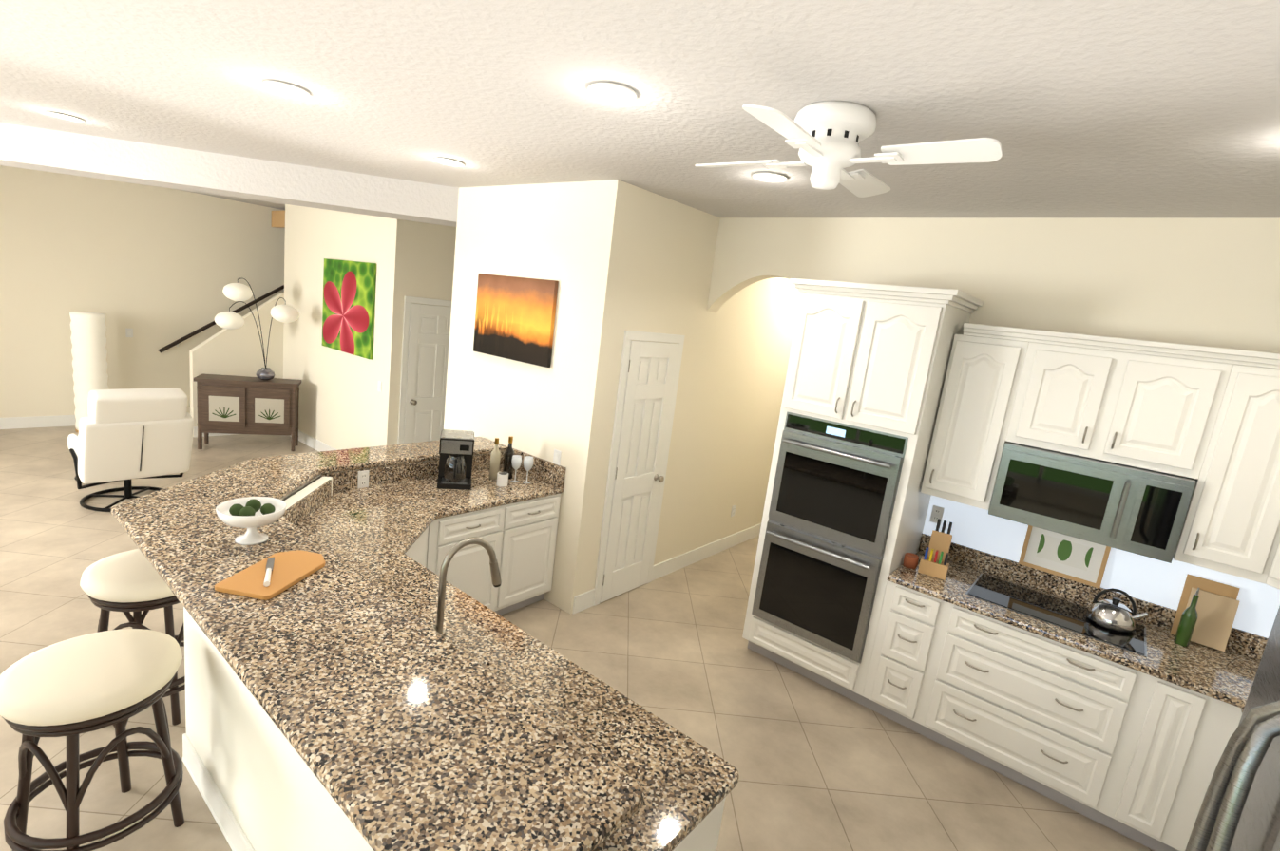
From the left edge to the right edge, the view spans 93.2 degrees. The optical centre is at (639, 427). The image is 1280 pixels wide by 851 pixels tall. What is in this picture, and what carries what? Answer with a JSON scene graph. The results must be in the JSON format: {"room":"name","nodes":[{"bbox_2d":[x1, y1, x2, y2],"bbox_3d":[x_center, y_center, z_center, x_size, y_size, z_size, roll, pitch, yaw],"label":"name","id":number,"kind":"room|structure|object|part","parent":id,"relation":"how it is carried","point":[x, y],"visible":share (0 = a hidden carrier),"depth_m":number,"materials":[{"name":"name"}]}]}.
{"room":"kitchen","nodes":[
{"label":"kitchen","id":0,"kind":"room"},
{"bbox_2d":[0,165,285,418],"bbox_3d":[-6.714,-1.541,7.525,0.150,3.050,11.600,15,14,38],"label":"wall","id":1,"kind":"structure","parent":0,"point":[155,268],"depth_m":7.53,"materials":[{"name":"beige paint"}]},
{"bbox_2d":[0,415,76,429],"bbox_3d":[-8.446,0.068,5.780,0.013,0.135,6.500,15,14,38],"label":"baseboard","id":2,"kind":"structure","parent":1,"relation":"attached to","point":[10,423],"depth_m":7.25,"materials":[{"name":"white wood"}]},
{"bbox_2d":[125,328,133,337],"bbox_3d":[-6.530,-1.205,7.740,0.010,0.114,0.070,15,14,38],"label":"light switch","id":3,"kind":"object","parent":1,"relation":"attached to","point":[128,333],"visible":1,"depth_m":7.74,"materials":[{"name":"white plastic"}]},
{"bbox_2d":[157,285,284,353],"bbox_3d":[-5.731,-1.614,8.527,0.098,1.178,1.725,15,14,38],"label":"stair handrail","id":4,"kind":"object","parent":1,"relation":"attached to","point":[207,326],"visible":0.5,"depth_m":8.31,"materials":[{"name":"black wood"}]},
{"bbox_2d":[189,292,284,437],"bbox_3d":[-5.258,-0.846,7.926,0.120,1.900,1.030,15,14,38],"label":"wall","id":5,"kind":"structure","parent":0,"point":[235,353],"depth_m":7.88,"materials":[{"name":"beige paint"}]},
{"bbox_2d":[193,426,236,437],"bbox_3d":[-5.325,0.030,8.038,0.013,0.135,1.000,15,14,38],"label":"baseboard","id":6,"kind":"structure","parent":5,"relation":"attached to","point":[195,428],"depth_m":7.79,"materials":[{"name":"white wood"}]},
{"bbox_2d":[283,204,389,450],"bbox_3d":[-3.745,-1.150,7.421,2.680,3.050,0.150,15,14,38],"label":"wall","id":7,"kind":"structure","parent":0,"point":[339,402],"depth_m":7.36,"materials":[{"name":"beige paint"}]},
{"bbox_2d":[271,210,285,228],"bbox_3d":[-4.919,-2.880,8.385,0.780,0.220,0.060,15,14,38],"label":"trim","id":8,"kind":"structure","parent":7,"relation":"attached to","point":[277,219],"depth_m":8.45,"materials":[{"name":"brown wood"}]},
{"bbox_2d":[290,430,337,452],"bbox_3d":[-3.912,0.294,7.578,2.843,0.135,0.013,15,14,38],"label":"baseboard","id":9,"kind":"structure","parent":7,"relation":"attached to","point":[313,443],"depth_m":7.81,"materials":[{"name":"white wood"}]},
{"bbox_2d":[321,258,376,360],"bbox_3d":[-3.371,-1.382,6.973,1.200,1.040,0.033,15,14,38],"label":"framed picture","id":10,"kind":"object","parent":7,"relation":"attached to","point":[348,307],"visible":1,"depth_m":6.91},
{"bbox_2d":[377,381,382,392],"bbox_3d":[-2.863,-0.448,6.653,0.070,0.114,0.010,15,14,38],"label":"light switch","id":11,"kind":"object","parent":7,"relation":"attached to","point":[379,386],"visible":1,"depth_m":6.64,"materials":[{"name":"white plastic"}]},
{"bbox_2d":[380,218,456,445],"bbox_3d":[-1.412,-0.983,8.081,0.150,3.050,4.100,15,14,38],"label":"wall","id":12,"kind":"structure","parent":0,"point":[421,259],"depth_m":6.50,"materials":[{"name":"beige paint"}]},
{"bbox_2d":[397,296,451,444],"bbox_3d":[-2.315,-0.395,6.954,0.092,2.099,0.898,15,14,38],"label":"door","id":13,"kind":"structure","parent":12,"relation":"in","point":[424,361],"depth_m":6.78,"materials":[{"name":"white wood"}]},
{"bbox_3d":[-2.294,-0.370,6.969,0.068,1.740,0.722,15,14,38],"label":"knob","id":14,"kind":"part","parent":13,"relation":"part of","materials":[{"name":"silver metal"}]},
{"bbox_2d":[0,425,1154,850],"bbox_3d":[-2.552,1.199,4.342,11.650,0.100,12.000,15,14,38],"label":"floor","id":15,"kind":"structure","parent":0,"point":[817,766],"depth_m":3.51,"materials":[{"name":"tile"}]},
{"bbox_2d":[69,311,108,432],"bbox_3d":[-6.618,-0.654,7.290,0.324,1.430,0.324,15,14,38],"label":"floor lamp","id":16,"kind":"object","parent":15,"relation":"on","point":[88,349],"visible":0.73,"depth_m":7.16,"materials":[{"name":"white"}]},
{"bbox_2d":[0,629,184,850],"bbox_3d":[-2.032,1.216,2.268,0.514,0.767,0.514,15,14,38],"label":"bar stool","id":17,"kind":"object","parent":15,"relation":"on","point":[72,690],"visible":1,"depth_m":2.14,"materials":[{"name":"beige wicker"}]},
{"bbox_3d":[-1.991,0.890,2.207,0.514,0.100,0.514,15,14,38],"label":"seat","id":18,"kind":"part","parent":17,"relation":"part of","materials":[{"name":"beige fabric"}]},
{"bbox_2d":[67,388,193,512],"bbox_3d":[-4.755,0.082,5.554,1.538,1.093,0.769,15,14,38],"label":"recliner","id":19,"kind":"object","parent":15,"relation":"on","point":[126,435],"visible":0.98,"depth_m":5.10,"materials":[{"name":"white leather"}]},
{"bbox_2d":[79,549,185,725],"bbox_3d":[-2.420,1.026,3.012,0.521,0.767,0.519,15,14,38],"label":"bar stool","id":20,"kind":"object","parent":15,"relation":"on","point":[126,582],"visible":0.29,"depth_m":2.80,"materials":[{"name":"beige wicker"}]},
{"bbox_3d":[-2.379,0.701,2.950,0.514,0.100,0.514,15,14,38],"label":"seat","id":21,"kind":"part","parent":20,"relation":"part of","materials":[{"name":"beige fabric"}]},
{"bbox_2d":[182,615,251,779],"bbox_3d":[-1.965,0.907,3.216,0.917,1.030,0.917,15,14,38],"label":"base cabinet","id":22,"kind":"object","parent":15,"relation":"on","point":[219,713],"depth_m":2.46,"materials":[{"name":"white paint"}]},
{"bbox_2d":[111,437,711,850],"bbox_3d":[-0.823,0.530,3.053,3.341,0.042,2.442,15,14,38],"label":"countertop","id":23,"kind":"structure","parent":22,"relation":"on","point":[393,674],"depth_m":2.02,"materials":[{"name":"brown stone"}]},
{"bbox_2d":[215,496,286,545],"bbox_3d":[-1.664,0.404,2.596,0.256,0.165,0.256,15,14,38],"label":"pedestal bowl","id":24,"kind":"object","parent":23,"relation":"on","point":[251,514],"visible":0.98,"depth_m":2.57,"materials":[{"name":"white ceramic"}]},
{"bbox_2d":[214,550,324,600],"bbox_3d":[-1.400,0.561,2.341,0.220,0.018,0.380,8,11,6],"label":"cutting board","id":25,"kind":"object","parent":23,"relation":"on","point":[291,568],"visible":0.98,"depth_m":2.29,"materials":[{"name":"brown wood"}]},
{"bbox_2d":[263,557,274,587],"bbox_3d":[-1.410,0.544,2.302,0.024,0.021,0.240,1,12,-28],"label":"cheese knife","id":26,"kind":"object","parent":25,"relation":"on","point":[269,570],"visible":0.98,"depth_m":2.28,"materials":[{"name":"silver metal"}]},
{"bbox_2d":[357,470,369,488],"bbox_3d":[-1.777,0.336,3.889,0.010,0.114,0.070,15,14,38],"label":"outlet","id":27,"kind":"object","parent":23,"relation":"attached to","point":[363,480],"visible":1,"depth_m":3.88,"materials":[{"name":"white plastic"}]},
{"bbox_2d":[437,429,474,490],"bbox_3d":[-1.263,0.225,4.155,0.220,0.352,0.302,4,11,-16],"label":"coffee maker","id":28,"kind":"object","parent":23,"relation":"on","point":[456,448],"visible":1,"depth_m":4.08,"materials":[{"name":"black plastic"}]},
{"bbox_2d":[430,536,501,643],"bbox_3d":[-0.676,0.621,2.341,0.107,0.398,0.311,15,14,38],"label":"faucet","id":29,"kind":"object","parent":23,"relation":"on","point":[473,630],"depth_m":2.37,"materials":[{"name":"silver metal"}]},
{"bbox_2d":[193,373,301,451],"bbox_3d":[-4.803,-0.166,7.455,1.060,0.860,0.380,3,12,-23],"label":"sideboard","id":30,"kind":"object","parent":15,"relation":"on","point":[238,405],"visible":1,"depth_m":7.30,"materials":[{"name":"brown wood"}]},
{"bbox_2d":[214,278,299,380],"bbox_3d":[-4.618,-1.170,7.313,1.005,1.192,0.322,8,11,4],"label":"light","id":31,"kind":"object","parent":30,"relation":"on","point":[241,293],"visible":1,"depth_m":7.21,"materials":[{"name":"white glass"}]},
{"bbox_2d":[251,703,725,850],"bbox_3d":[-0.729,1.323,2.264,1.960,0.874,0.601,15,14,38],"label":"base cabinet","id":32,"kind":"object","parent":15,"relation":"on","point":[308,817],"depth_m":1.92,"materials":[{"name":"white paint"}]},
{"bbox_2d":[601,752,739,850],"bbox_3d":[-0.579,0.718,3.075,3.015,0.038,2.123,15,14,38],"label":"countertop","id":33,"kind":"structure","parent":32,"relation":"on","point":[666,827],"depth_m":1.67,"materials":[{"name":"brown stone"}]},
{"bbox_2d":[742,286,974,706],"bbox_3d":[1.368,0.424,3.992,0.856,2.500,0.664,15,14,38],"label":"tall cabinet","id":34,"kind":"object","parent":15,"relation":"on","point":[900,406],"depth_m":3.68,"materials":[{"name":"white wood"}]},
{"bbox_2d":[751,409,923,664],"bbox_3d":[1.218,0.668,3.888,0.756,1.425,0.392,15,14,38],"label":"wall oven","id":35,"kind":"object","parent":34,"relation":"in","point":[836,487],"depth_m":3.75,"materials":[{"name":"silver metal"}]},
{"bbox_2d":[863,582,951,734],"bbox_3d":[1.727,1.341,3.787,0.330,0.874,0.649,15,14,38],"label":"base cabinet","id":36,"kind":"object","parent":15,"relation":"on","point":[911,622],"depth_m":3.52,"materials":[{"name":"white wood"}]},
{"bbox_2d":[920,601,1152,826],"bbox_3d":[2.187,1.469,3.420,0.875,0.874,0.649,15,14,38],"label":"base cabinet","id":37,"kind":"object","parent":15,"relation":"on","point":[1058,720],"depth_m":3.13,"materials":[{"name":"white wood"}]},
{"bbox_2d":[890,552,1260,704],"bbox_3d":[2.469,1.086,3.148,2.130,0.038,0.657,15,14,38],"label":"countertop","id":38,"kind":"structure","parent":37,"relation":"on","point":[1229,676],"depth_m":3.11,"materials":[{"name":"brown stone"}]},
{"bbox_2d":[903,553,918,569],"bbox_3d":[1.658,0.819,3.703,0.084,0.075,0.084,15,14,38],"label":"terracotta pot","id":39,"kind":"object","parent":38,"relation":"on","point":[910,561],"visible":1,"depth_m":3.68,"materials":[{"name":"brown ceramic"}]},
{"bbox_2d":[917,518,952,580],"bbox_3d":[1.823,0.725,3.688,0.150,0.304,0.289,13,12,30],"label":"knife block","id":40,"kind":"object","parent":38,"relation":"on","point":[933,561],"visible":1,"depth_m":3.63,"materials":[{"name":"brown wood"}]},
{"bbox_2d":[1018,525,1110,589],"bbox_3d":[2.464,0.727,3.517,0.400,0.290,0.031,15,14,38],"label":"framed print","id":41,"kind":"object","parent":38,"relation":"on","point":[1083,562],"visible":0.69,"depth_m":3.51,"materials":[{"name":"white paper"}]},
{"bbox_2d":[1086,588,1148,633],"bbox_3d":[2.526,0.955,3.196,0.250,0.198,0.216,15,14,38],"label":"kettle","id":42,"kind":"object","parent":38,"relation":"on","point":[1115,615],"visible":1,"depth_m":3.15,"materials":[{"name":"silver metal"}]},
{"bbox_2d":[1170,573,1240,651],"bbox_3d":[2.881,0.960,3.078,0.210,0.330,0.186,15,14,38],"label":"cutting board","id":43,"kind":"object","parent":38,"relation":"on","point":[1206,612],"visible":1,"depth_m":3.09,"materials":[{"name":"brown wood"}]},
{"bbox_2d":[1107,673,1213,850],"bbox_3d":[2.601,1.583,3.090,0.207,0.874,0.649,15,14,38],"label":"base cabinet","id":44,"kind":"object","parent":15,"relation":"on","point":[1173,719],"depth_m":2.82,"materials":[{"name":"white wood"}]},
{"bbox_2d":[1184,606,1279,850],"bbox_3d":[1.327,1.357,0.895,0.993,1.775,0.920,15,14,38],"label":"refrigerator","id":45,"kind":"object","parent":15,"relation":"on","point":[1239,810],"visible":1,"depth_m":1.10,"materials":[{"name":"silver metal"}]},
{"bbox_2d":[443,179,800,614],"bbox_3d":[0.405,-0.441,6.420,1.760,3.050,4.430,15,14,38],"label":"wall","id":46,"kind":"structure","parent":0,"point":[616,258],"depth_m":4.66,"materials":[{"name":"beige paint"}]},
{"bbox_2d":[473,273,558,367],"bbox_3d":[-0.971,-0.830,4.619,0.900,0.620,0.033,15,14,38],"label":"framed picture","id":47,"kind":"object","parent":46,"relation":"attached to","point":[515,318],"visible":1,"depth_m":4.57},
{"bbox_2d":[553,449,561,465],"bbox_3d":[-0.609,0.226,4.430,0.070,0.114,0.010,15,14,38],"label":"light switch","id":48,"kind":"object","parent":46,"relation":"attached to","point":[557,457],"visible":0.82,"depth_m":4.42,"materials":[{"name":"white plastic"}]},
{"bbox_2d":[592,330,685,606],"bbox_3d":[0.022,0.328,4.687,0.092,2.099,0.708,15,14,38],"label":"pantry door","id":49,"kind":"structure","parent":46,"relation":"in","point":[647,391],"depth_m":4.66,"materials":[{"name":"white wood"}]},
{"bbox_3d":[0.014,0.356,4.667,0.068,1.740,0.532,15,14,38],"label":"knob","id":50,"kind":"part","parent":49,"relation":"part of","materials":[{"name":"silver metal"}]},
{"bbox_2d":[651,523,761,580],"bbox_3d":[1.203,1.136,6.514,0.013,0.135,3.485,15,14,38],"label":"baseboard","id":51,"kind":"structure","parent":46,"relation":"attached to","point":[661,569],"depth_m":5.77,"materials":[{"name":"white wood"}]},
{"bbox_2d":[730,505,736,516],"bbox_3d":[0.940,0.844,6.085,0.010,0.114,0.070,15,14,38],"label":"outlet","id":52,"kind":"object","parent":46,"relation":"attached to","point":[733,512],"visible":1,"depth_m":6.08,"materials":[{"name":"white plastic"}]},
{"bbox_2d":[0,0,1279,218],"bbox_3d":[-2.167,-1.872,3.759,11.650,0.100,12.000,15,14,38],"label":"ceiling","id":53,"kind":"structure","parent":0,"point":[1123,108],"depth_m":2.29,"materials":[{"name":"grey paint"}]},
{"bbox_2d":[45,112,85,122],"bbox_3d":[-3.859,-2.084,4.067,0.195,0.011,0.195,13,12,29],"label":"recessed light","id":54,"kind":"object","parent":53,"relation":"in","point":[58,115],"depth_m":4.08,"materials":[{"name":"white"}]},
{"bbox_2d":[0,122,458,227],"bbox_3d":[-5.279,-2.274,4.822,7.600,0.270,0.450,6,11,-6],"label":"ceiling beam","id":55,"kind":"structure","parent":53,"relation":"attached to","point":[61,152],"depth_m":4.83,"materials":[{"name":"grey paint"}]},
{"bbox_2d":[262,79,310,97],"bbox_3d":[-1.634,-1.566,2.802,0.195,0.011,0.195,13,12,29],"label":"recessed light","id":56,"kind":"object","parent":53,"relation":"in","point":[282,87],"depth_m":2.81,"materials":[{"name":"white"}]},
{"bbox_2d":[434,157,464,167],"bbox_3d":[-1.251,-1.741,3.977,0.195,0.011,0.195,10,11,14],"label":"recessed light","id":57,"kind":"object","parent":53,"relation":"in","point":[448,162],"depth_m":3.99,"materials":[{"name":"white"}]},
{"bbox_2d":[587,82,637,102],"bbox_3d":[-0.106,-1.284,2.323,0.195,0.011,0.195,14,13,32],"label":"recessed light","id":58,"kind":"object","parent":53,"relation":"in","point":[611,92],"depth_m":2.33,"materials":[{"name":"white"}]},
{"bbox_2d":[751,171,787,182],"bbox_3d":[0.712,-1.370,3.317,0.195,0.011,0.195,14,13,32],"label":"recessed light","id":59,"kind":"object","parent":53,"relation":"in","point":[768,177],"depth_m":3.33,"materials":[{"name":"white"}]},
{"bbox_2d":[695,100,1002,197],"bbox_3d":[0.718,-1.042,2.290,0.884,0.270,0.884,6,11,-8],"label":"ceiling fan","id":60,"kind":"object","parent":53,"relation":"hanging from","point":[825,137],"visible":1,"depth_m":2.17,"materials":[{"name":"white painted metal"},{"name":"white plastic"}]},
{"bbox_2d":[706,217,1279,531],"bbox_3d":[2.143,0.261,3.872,4.300,3.050,0.150,15,14,38],"label":"wall","id":61,"kind":"structure","parent":0,"point":[1213,282],"depth_m":3.46,"materials":[{"name":"beige paint"}]},
{"bbox_2d":[929,505,944,523],"bbox_3d":[1.940,0.573,3.956,0.070,0.114,0.010,15,14,38],"label":"outlet","id":62,"kind":"object","parent":61,"relation":"attached to","point":[937,512],"visible":0.98,"depth_m":3.96,"materials":[{"name":"white plastic"}]},
{"bbox_2d":[920,324,1034,510],"bbox_3d":[2.015,-0.062,3.610,0.372,1.005,0.369,15,14,38],"label":"upper cabinet","id":63,"kind":"object","parent":61,"relation":"attached to","point":[982,380],"depth_m":3.46,"materials":[{"name":"white wood"}]},
{"bbox_2d":[1008,331,1129,457],"bbox_3d":[2.338,-0.179,3.334,0.408,0.596,0.369,15,14,38],"label":"upper cabinet","id":64,"kind":"object","parent":61,"relation":"attached to","point":[1067,388],"depth_m":3.18,"materials":[{"name":"white wood"}]},
{"bbox_2d":[920,534,1267,658],"bbox_3d":[2.680,0.989,3.380,2.130,0.115,0.019,15,14,38],"label":"backsplash","id":65,"kind":"structure","parent":61,"relation":"attached to","point":[1243,642],"depth_m":3.52,"materials":[{"name":"brown stone"}]},
{"bbox_2d":[922,496,1279,638],"bbox_3d":[2.596,0.733,3.440,1.819,0.340,0.003,15,14,38],"label":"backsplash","id":66,"kind":"structure","parent":61,"relation":"attached to","point":[1150,580],"depth_m":3.33,"materials":[{"name":"white"}]},
{"bbox_2d":[1099,343,1243,479],"bbox_3d":[2.649,-0.093,3.086,0.407,0.596,0.369,15,14,38],"label":"upper cabinet","id":67,"kind":"object","parent":61,"relation":"attached to","point":[1167,410],"depth_m":2.93,"materials":[{"name":"white wood"}]},
{"bbox_2d":[1175,354,1279,583],"bbox_3d":[2.904,0.184,2.901,0.325,1.005,0.369,15,14,38],"label":"upper cabinet","id":68,"kind":"object","parent":61,"relation":"attached to","point":[1233,527],"depth_m":2.78,"materials":[{"name":"white wood"}]},
{"bbox_2d":[1262,533,1279,590],"bbox_3d":[3.192,0.242,2.501,0.628,1.109,0.628,15,14,38],"label":"upper cabinet","id":69,"kind":"object","parent":61,"relation":"attached to","point":[1272,580],"depth_m":2.74,"materials":[{"name":"white wood"}]},
{"bbox_2d":[985,441,1145,550],"bbox_3d":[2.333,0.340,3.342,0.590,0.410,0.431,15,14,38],"label":"door","id":70,"kind":"structure","parent":0,"point":[1089,499],"depth_m":3.16,"materials":[{"name":"silver metal"}]},
{"bbox_2d":[987,437,1196,564],"bbox_3d":[2.396,0.362,3.261,0.795,0.410,0.479,15,14,38],"label":"microwave","id":71,"kind":"object","parent":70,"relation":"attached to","point":[1142,510],"depth_m":3.09,"materials":[{"name":"silver metal"}]},
{"bbox_2d":[1122,468,1202,563],"bbox_3d":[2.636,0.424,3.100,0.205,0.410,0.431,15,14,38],"label":"control panel","id":72,"kind":"object","parent":71,"relation":"attached to","point":[1165,503],"depth_m":2.93,"materials":[{"name":"silver metal"}]},
{"bbox_2d":[1236,700,1246,719],"bbox_3d":[2.318,1.325,1.790,0.637,0.038,1.660,15,14,38],"label":"countertop","id":73,"kind":"structure","parent":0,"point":[1242,702],"depth_m":2.62,"materials":[{"name":"beige stone"}]}
]}

